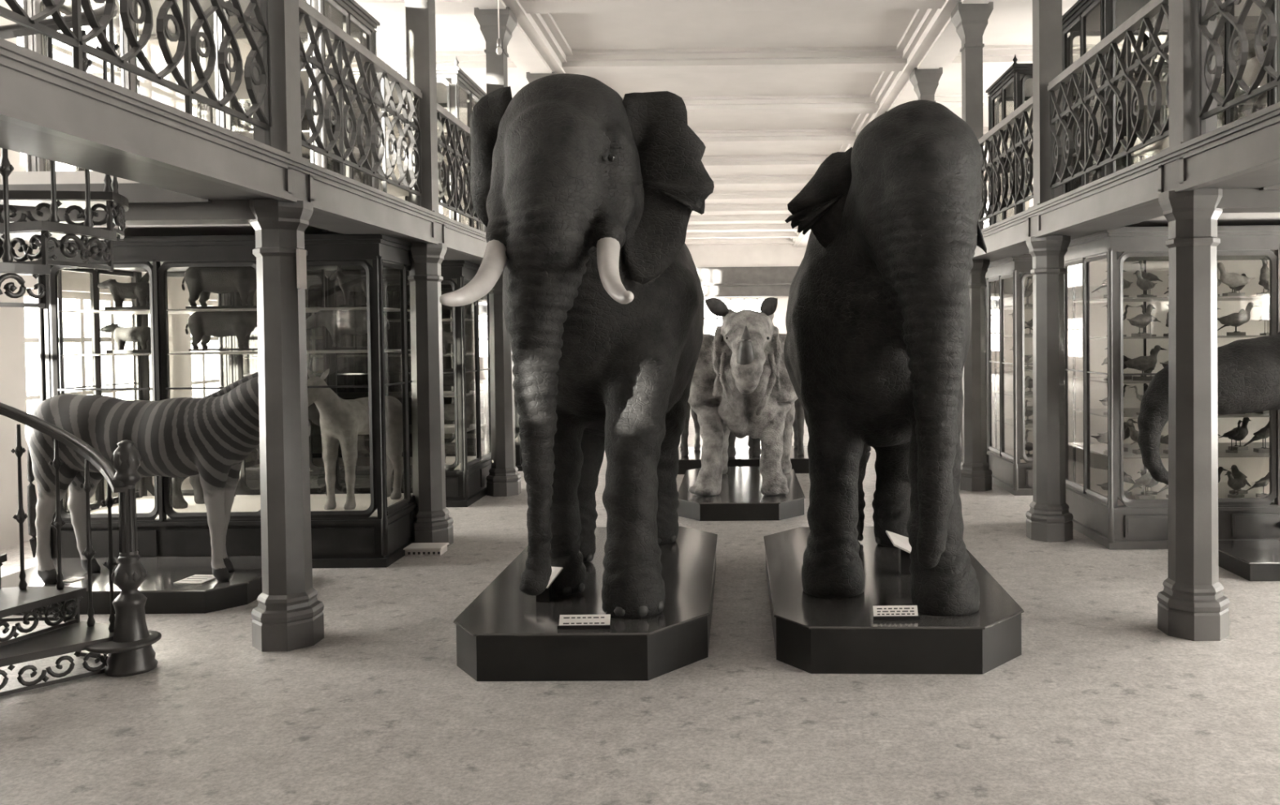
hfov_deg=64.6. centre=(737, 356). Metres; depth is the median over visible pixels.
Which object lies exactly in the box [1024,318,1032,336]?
bird
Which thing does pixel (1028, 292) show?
bird
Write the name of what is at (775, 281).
trim
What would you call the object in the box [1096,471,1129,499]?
bird
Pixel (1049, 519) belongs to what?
column
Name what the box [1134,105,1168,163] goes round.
window
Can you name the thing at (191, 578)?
print
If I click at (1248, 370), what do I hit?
elephant
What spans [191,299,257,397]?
window
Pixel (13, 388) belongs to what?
wall
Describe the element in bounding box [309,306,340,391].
window
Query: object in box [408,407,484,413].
shelf
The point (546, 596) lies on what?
stand
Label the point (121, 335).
small hoofed mammal
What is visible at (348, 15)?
display case
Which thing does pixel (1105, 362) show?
bird
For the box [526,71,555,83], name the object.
column
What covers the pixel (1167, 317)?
bird
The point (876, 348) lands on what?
elephant
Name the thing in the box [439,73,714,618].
elephant
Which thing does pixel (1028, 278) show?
bird
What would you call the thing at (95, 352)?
shelf
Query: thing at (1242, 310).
bird
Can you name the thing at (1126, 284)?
bird
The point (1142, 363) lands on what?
bird
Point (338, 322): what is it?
peccary
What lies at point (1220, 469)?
bird
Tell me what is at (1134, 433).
bird
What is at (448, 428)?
shelf
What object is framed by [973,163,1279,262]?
trim
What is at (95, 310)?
shelf
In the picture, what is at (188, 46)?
balustrade
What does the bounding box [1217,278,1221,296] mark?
bird
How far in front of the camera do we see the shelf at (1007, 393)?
11.90 m
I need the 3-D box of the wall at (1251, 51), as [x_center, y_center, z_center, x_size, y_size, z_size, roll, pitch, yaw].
[6.732,-1.591,19.371,0.300,5.850,49.200,-1,1,0]
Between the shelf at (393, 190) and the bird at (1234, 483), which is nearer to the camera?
the bird at (1234, 483)
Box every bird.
[1008,312,1032,336]
[1009,346,1031,368]
[1011,282,1032,306]
[1012,277,1032,306]
[1012,405,1032,423]
[1020,429,1030,459]
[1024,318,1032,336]
[1024,354,1032,368]
[1024,375,1031,395]
[1024,376,1032,394]
[1024,400,1031,424]
[1025,442,1032,457]
[1090,422,1133,454]
[1091,270,1124,297]
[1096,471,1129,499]
[1097,418,1137,451]
[1098,388,1124,415]
[1101,357,1107,381]
[1104,347,1132,379]
[1105,271,1133,297]
[1106,466,1142,495]
[1123,304,1132,337]
[1123,345,1167,380]
[1123,384,1128,413]
[1124,471,1155,498]
[1126,304,1155,337]
[1127,420,1164,453]
[1129,385,1142,414]
[1133,260,1163,297]
[1133,270,1156,297]
[1137,304,1161,336]
[1137,468,1159,494]
[1143,348,1155,378]
[1143,383,1147,393]
[1156,484,1168,497]
[1160,360,1168,367]
[1160,435,1168,453]
[1163,304,1168,336]
[1217,262,1255,296]
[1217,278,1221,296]
[1217,302,1260,335]
[1217,308,1244,330]
[1217,466,1228,483]
[1218,420,1247,453]
[1225,471,1247,497]
[1227,417,1251,450]
[1229,273,1246,292]
[1229,464,1251,493]
[1243,421,1269,453]
[1244,471,1269,497]
[1255,410,1269,413]
[1256,257,1269,295]
[1258,305,1269,335]
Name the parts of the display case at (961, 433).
corner post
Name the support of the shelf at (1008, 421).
attached to the display case at (1006, 372)
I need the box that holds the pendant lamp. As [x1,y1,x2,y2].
[496,0,502,54]
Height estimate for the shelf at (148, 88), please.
0.012 m
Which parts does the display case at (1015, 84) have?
corner post, door, door, door, corner post, door, door, cornice, door, door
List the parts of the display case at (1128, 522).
door, door, corner post, door, panel, drawer, cornice, door, drawer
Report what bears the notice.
attached to the column at (288, 615)
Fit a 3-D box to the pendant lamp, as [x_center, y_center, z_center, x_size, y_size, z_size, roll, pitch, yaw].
[-2.502,-3.588,10.521,0.066,0.866,0.064,-1,1,0]
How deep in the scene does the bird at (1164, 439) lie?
8.77 m
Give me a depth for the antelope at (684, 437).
13.65 m
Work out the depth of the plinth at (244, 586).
7.01 m
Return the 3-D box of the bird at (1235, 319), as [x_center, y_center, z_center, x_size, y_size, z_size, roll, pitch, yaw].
[4.347,-0.325,8.764,0.372,0.290,0.123,0,1,23]
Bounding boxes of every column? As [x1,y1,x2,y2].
[248,0,324,651]
[404,0,453,546]
[474,7,520,496]
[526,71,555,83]
[909,67,942,102]
[951,1,993,491]
[1025,0,1073,542]
[1156,0,1230,640]
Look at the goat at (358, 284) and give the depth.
8.54 m
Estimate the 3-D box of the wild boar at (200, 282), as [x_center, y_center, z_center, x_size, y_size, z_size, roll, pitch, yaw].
[-4.286,-0.619,8.598,0.922,0.420,0.301,-1,1,-2]
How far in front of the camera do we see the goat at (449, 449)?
11.48 m
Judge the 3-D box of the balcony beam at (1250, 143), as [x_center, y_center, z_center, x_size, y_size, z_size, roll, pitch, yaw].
[2.631,-1.430,20.168,0.105,0.265,50.790,-1,1,0]
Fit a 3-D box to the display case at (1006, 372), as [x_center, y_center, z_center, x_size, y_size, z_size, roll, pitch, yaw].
[4.527,0.179,11.900,2.930,2.700,1.396,-1,1,0]
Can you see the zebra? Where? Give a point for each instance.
(210, 437)
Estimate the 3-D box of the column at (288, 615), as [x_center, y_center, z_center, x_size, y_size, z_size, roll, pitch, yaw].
[-2.772,-1.057,6.077,0.400,5.600,0.400,-1,1,0]
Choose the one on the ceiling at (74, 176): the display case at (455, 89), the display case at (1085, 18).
the display case at (455, 89)
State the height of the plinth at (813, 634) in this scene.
0.260 m
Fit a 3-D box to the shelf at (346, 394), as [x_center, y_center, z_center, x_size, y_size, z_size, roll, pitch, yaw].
[-4.280,0.442,11.562,2.510,0.012,1.060,-1,1,0]
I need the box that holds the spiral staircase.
[0,1,161,696]
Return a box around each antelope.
[680,401,700,456]
[792,398,804,454]
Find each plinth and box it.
[0,555,262,614]
[453,525,717,681]
[676,466,805,520]
[677,445,808,474]
[764,526,1023,674]
[1217,539,1279,581]
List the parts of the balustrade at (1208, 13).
post, post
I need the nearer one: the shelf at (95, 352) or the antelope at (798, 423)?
the shelf at (95, 352)
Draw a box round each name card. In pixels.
[62,577,84,582]
[173,574,215,583]
[557,613,610,629]
[872,604,919,620]
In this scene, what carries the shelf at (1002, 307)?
attached to the display case at (1006, 372)
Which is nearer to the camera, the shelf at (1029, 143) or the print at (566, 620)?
the print at (566, 620)
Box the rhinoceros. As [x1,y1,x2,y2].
[687,297,798,496]
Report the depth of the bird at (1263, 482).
8.78 m
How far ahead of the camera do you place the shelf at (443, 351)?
13.87 m
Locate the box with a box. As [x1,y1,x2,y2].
[403,542,448,555]
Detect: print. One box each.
[183,576,212,581]
[563,616,604,624]
[876,607,914,614]
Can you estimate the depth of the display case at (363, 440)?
13.79 m
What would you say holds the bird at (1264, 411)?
on the display case at (1128, 522)
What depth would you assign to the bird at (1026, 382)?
11.60 m
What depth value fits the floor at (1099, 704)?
4.94 m
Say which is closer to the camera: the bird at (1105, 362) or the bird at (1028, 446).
the bird at (1105, 362)
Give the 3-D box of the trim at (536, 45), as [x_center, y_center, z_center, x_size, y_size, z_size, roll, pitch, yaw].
[-2.799,-4.273,19.307,0.940,0.270,49.200,-1,1,0]
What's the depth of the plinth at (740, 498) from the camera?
10.15 m
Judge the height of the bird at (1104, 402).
0.250 m
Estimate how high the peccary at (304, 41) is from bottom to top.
0.377 m
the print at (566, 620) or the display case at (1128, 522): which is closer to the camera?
the print at (566, 620)
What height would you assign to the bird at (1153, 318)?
0.286 m
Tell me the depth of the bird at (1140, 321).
8.72 m
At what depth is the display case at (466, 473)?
10.95 m
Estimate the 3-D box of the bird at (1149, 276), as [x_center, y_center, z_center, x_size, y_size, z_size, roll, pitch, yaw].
[3.645,-0.684,8.958,0.279,0.336,0.082,-1,1,0]
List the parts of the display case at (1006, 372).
corner post, door, door, cornice, panel, corner post, door, drawer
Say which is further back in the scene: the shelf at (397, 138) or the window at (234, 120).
the window at (234, 120)
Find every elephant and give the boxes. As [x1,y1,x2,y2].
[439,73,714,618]
[783,99,986,616]
[1137,331,1279,484]
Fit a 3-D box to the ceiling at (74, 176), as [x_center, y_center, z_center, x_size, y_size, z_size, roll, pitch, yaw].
[-4.891,-1.345,19.373,3.450,0.100,49.200,-1,1,0]
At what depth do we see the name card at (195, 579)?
7.07 m
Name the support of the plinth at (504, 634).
on the floor at (1099, 704)
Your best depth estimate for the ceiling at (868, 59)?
14.44 m
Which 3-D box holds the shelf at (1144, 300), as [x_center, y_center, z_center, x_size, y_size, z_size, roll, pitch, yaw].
[4.529,-0.521,9.037,2.710,0.012,1.010,-1,1,0]
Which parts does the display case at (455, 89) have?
corner post, door, door, door, cornice, door, door, corner post, door, door, door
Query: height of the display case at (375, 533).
2.680 m
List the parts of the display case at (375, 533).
corner post, door, door, door, corner post, door, door, cornice, door, door, door, corner post, door, door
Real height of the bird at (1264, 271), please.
0.336 m
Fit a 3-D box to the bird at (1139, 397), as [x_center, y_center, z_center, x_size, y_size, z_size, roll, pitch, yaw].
[3.517,0.381,8.782,0.214,0.257,0.062,-1,1,0]
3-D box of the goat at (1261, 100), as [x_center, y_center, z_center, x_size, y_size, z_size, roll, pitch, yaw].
[3.753,-1.680,6.758,0.576,0.606,0.212,-1,1,-2]
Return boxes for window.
[19,6,110,171]
[23,288,133,399]
[191,61,253,131]
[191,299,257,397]
[302,115,333,171]
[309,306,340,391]
[702,297,766,333]
[983,199,988,227]
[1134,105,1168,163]
[1217,104,1257,128]
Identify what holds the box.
on the floor at (1099, 704)
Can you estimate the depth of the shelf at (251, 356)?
11.26 m
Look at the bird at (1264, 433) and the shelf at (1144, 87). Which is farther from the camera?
the shelf at (1144, 87)
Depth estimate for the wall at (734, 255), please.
43.91 m
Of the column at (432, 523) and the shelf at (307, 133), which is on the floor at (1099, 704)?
the column at (432, 523)
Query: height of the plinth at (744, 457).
0.200 m
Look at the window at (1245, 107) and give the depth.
13.40 m
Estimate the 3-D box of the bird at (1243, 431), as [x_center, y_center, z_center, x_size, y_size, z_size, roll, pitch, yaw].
[4.476,0.689,8.992,0.372,0.290,0.123,-1,1,-29]
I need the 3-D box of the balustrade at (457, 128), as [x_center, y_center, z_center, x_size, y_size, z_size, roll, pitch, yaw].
[-2.781,-1.818,10.306,0.075,1.070,2.590,-1,1,0]
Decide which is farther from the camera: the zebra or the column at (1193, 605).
the zebra
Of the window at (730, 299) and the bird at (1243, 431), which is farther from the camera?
the window at (730, 299)
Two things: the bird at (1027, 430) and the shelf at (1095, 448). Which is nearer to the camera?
the shelf at (1095, 448)
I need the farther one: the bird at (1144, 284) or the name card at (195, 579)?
the bird at (1144, 284)
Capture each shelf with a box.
[59,306,410,314]
[60,349,410,355]
[86,69,361,100]
[234,130,359,153]
[243,353,485,358]
[302,137,463,155]
[311,423,486,435]
[337,390,485,398]
[339,380,483,385]
[341,350,482,353]
[381,182,466,196]
[386,321,482,324]
[387,318,484,321]
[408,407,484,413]
[994,306,1032,309]
[994,336,1032,337]
[994,367,1032,371]
[994,391,1032,397]
[995,418,1032,427]
[1000,140,1075,155]
[1000,182,1080,195]
[1072,80,1262,106]
[1072,135,1168,156]
[1072,334,1266,338]
[1072,376,1151,383]
[1072,442,1270,458]
[1073,295,1270,302]
[1073,408,1270,418]
[1217,0,1266,16]
[1217,50,1266,86]
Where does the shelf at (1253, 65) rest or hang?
attached to the display case at (1252, 67)
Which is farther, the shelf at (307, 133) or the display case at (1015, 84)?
the display case at (1015, 84)
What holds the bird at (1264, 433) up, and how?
on the display case at (1128, 522)
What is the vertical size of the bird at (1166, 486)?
0.237 m
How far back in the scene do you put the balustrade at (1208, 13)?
5.56 m
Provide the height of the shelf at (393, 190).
0.012 m
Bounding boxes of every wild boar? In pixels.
[181,266,257,309]
[185,311,257,351]
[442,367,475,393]
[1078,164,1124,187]
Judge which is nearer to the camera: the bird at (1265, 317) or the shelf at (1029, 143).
the bird at (1265, 317)
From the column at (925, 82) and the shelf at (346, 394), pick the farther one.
the column at (925, 82)
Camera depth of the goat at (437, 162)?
11.46 m
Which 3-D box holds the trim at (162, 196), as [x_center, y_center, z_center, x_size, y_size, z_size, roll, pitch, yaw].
[-4.642,-1.267,19.375,3.945,0.340,49.200,-1,1,0]
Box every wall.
[0,0,476,549]
[686,244,806,333]
[986,34,1266,221]
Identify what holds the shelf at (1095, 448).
attached to the display case at (1128, 522)
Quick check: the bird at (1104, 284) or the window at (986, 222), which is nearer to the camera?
the bird at (1104, 284)
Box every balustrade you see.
[0,0,271,146]
[298,0,422,206]
[436,102,484,230]
[977,96,1033,223]
[1047,0,1168,199]
[1198,0,1279,135]
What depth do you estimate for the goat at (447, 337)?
11.45 m
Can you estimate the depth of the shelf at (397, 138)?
11.51 m
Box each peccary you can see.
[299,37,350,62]
[306,310,390,350]
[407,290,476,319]
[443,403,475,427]
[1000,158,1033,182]
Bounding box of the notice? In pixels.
[296,248,306,288]
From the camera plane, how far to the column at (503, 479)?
11.64 m
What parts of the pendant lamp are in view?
cord, bulb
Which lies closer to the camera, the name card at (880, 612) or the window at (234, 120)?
the name card at (880, 612)
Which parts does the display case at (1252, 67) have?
door, door, corner post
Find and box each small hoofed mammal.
[97,278,150,310]
[100,323,151,353]
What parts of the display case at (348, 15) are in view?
corner post, door, door, door, corner post, door, door, cornice, door, door, corner post, door, door, door, corner post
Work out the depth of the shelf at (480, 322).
13.88 m
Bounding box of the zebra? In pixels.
[24,371,310,583]
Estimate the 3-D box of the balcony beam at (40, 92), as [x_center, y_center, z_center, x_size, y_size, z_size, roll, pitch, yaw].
[-2.663,-1.370,20.168,0.105,0.265,50.790,-1,1,0]
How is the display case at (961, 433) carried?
on the floor at (1099, 704)
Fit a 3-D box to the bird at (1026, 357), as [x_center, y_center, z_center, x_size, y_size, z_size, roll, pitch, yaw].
[3.258,0.016,11.592,0.338,0.264,0.112,-1,1,-29]
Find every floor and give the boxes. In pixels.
[0,411,1279,804]
[1026,212,1279,253]
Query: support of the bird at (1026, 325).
on the display case at (1006, 372)
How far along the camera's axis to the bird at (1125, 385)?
8.97 m
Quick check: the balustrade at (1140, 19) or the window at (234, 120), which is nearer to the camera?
the balustrade at (1140, 19)
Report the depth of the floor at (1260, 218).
8.52 m
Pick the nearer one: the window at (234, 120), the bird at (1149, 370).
the bird at (1149, 370)
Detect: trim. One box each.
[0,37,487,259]
[0,120,482,264]
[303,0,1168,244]
[462,0,586,83]
[696,266,799,297]
[790,0,1000,247]
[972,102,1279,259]
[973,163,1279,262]
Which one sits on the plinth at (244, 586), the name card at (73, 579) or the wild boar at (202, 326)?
the name card at (73, 579)
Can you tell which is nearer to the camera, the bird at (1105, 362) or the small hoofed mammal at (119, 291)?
the small hoofed mammal at (119, 291)
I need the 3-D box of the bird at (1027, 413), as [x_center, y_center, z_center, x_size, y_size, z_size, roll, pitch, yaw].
[3.409,0.640,11.808,0.362,0.283,0.120,-1,1,0]
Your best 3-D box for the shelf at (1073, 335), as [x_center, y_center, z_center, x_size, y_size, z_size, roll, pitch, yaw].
[4.533,-0.181,9.044,2.710,0.012,1.010,-1,1,0]
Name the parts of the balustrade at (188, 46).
post, post, post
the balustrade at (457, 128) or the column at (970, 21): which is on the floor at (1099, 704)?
the column at (970, 21)
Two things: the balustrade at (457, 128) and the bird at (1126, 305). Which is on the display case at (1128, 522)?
the bird at (1126, 305)
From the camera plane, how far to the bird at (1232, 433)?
8.77 m
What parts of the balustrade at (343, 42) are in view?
post, cross rail, rail, post, post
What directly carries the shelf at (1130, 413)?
attached to the display case at (1128, 522)
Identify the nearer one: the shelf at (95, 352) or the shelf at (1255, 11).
the shelf at (1255, 11)
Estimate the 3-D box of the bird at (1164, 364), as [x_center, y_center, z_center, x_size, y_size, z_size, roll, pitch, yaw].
[3.812,0.065,8.777,0.360,0.281,0.120,-1,1,-29]
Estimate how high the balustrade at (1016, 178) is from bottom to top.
1.070 m
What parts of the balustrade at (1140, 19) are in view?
post, post, rail, post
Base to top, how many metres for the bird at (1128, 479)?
0.288 m
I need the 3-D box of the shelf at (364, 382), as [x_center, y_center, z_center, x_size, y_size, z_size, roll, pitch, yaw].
[-4.281,0.378,14.411,2.510,0.012,1.060,-1,1,0]
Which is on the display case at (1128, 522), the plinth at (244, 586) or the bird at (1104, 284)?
the bird at (1104, 284)
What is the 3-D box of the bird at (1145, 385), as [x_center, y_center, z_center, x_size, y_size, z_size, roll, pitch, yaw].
[3.666,0.374,8.984,0.142,0.257,0.078,-1,1,-24]
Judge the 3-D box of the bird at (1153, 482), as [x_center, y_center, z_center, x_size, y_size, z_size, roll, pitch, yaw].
[3.676,1.117,8.996,0.308,0.240,0.102,-1,1,-29]
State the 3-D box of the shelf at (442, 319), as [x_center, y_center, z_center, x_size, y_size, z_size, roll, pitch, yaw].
[-4.290,-0.407,11.543,2.510,0.012,1.060,-1,1,0]
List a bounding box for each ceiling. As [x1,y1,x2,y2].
[0,170,342,244]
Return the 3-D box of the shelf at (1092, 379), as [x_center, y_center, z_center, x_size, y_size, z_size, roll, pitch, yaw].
[4.538,0.199,9.053,2.710,0.012,1.010,-1,1,0]
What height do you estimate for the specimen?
1.197 m
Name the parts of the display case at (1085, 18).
corner post, door, door, corner post, door, door, cornice, door, door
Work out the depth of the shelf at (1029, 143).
12.46 m
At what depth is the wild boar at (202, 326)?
8.52 m
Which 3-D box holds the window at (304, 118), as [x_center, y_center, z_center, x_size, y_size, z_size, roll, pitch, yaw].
[-6.793,-2.836,15.943,0.060,1.900,2.040,-1,1,0]
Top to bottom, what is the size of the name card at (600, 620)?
0.066 m
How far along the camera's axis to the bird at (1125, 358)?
8.93 m
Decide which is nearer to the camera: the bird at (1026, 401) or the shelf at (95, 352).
the shelf at (95, 352)
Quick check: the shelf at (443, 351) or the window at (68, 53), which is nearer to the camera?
the window at (68, 53)
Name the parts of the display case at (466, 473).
corner post, door, door, door, door, door, door, cornice, door, corner post, door, door, door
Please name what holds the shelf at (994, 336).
attached to the display case at (1006, 372)
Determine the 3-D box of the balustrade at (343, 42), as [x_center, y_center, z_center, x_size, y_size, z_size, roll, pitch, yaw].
[-2.780,-1.754,7.476,0.075,1.070,2.590,-1,1,0]
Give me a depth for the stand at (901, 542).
6.58 m
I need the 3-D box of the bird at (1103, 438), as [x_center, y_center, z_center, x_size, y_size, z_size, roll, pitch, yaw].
[3.275,0.711,8.787,0.360,0.281,0.120,0,1,23]
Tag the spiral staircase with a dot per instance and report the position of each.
(127, 641)
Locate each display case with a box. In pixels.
[22,0,379,231]
[30,234,416,568]
[211,57,486,232]
[217,259,491,506]
[335,288,522,471]
[959,275,986,462]
[985,253,1032,495]
[986,53,1239,225]
[1062,0,1266,194]
[1063,225,1279,550]
[1217,0,1277,124]
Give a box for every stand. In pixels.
[536,566,563,601]
[885,529,911,574]
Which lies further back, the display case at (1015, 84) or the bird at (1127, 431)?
the display case at (1015, 84)
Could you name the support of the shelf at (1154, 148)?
attached to the display case at (1085, 18)
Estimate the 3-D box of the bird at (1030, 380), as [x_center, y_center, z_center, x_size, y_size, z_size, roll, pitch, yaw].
[3.428,0.312,11.801,0.331,0.258,0.110,-1,1,0]
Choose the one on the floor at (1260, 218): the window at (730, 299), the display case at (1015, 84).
the display case at (1015, 84)
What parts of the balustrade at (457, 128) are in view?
rail, post, cross rail, post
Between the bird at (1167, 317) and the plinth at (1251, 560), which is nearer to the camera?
the plinth at (1251, 560)
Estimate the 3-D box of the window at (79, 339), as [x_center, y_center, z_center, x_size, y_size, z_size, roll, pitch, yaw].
[-6.759,0.142,10.349,0.060,1.600,2.040,-1,1,0]
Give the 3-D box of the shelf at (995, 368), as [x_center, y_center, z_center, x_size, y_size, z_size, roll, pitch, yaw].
[4.527,0.135,11.882,2.730,0.012,1.010,-1,1,0]
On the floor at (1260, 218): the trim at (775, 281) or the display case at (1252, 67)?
the display case at (1252, 67)
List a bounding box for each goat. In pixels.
[329,265,366,306]
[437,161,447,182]
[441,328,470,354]
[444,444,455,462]
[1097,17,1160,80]
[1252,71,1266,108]
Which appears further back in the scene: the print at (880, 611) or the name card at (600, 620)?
the print at (880, 611)
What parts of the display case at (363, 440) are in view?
door, door, door, cornice, door, door, door, door, corner post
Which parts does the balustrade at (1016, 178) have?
post, rail, post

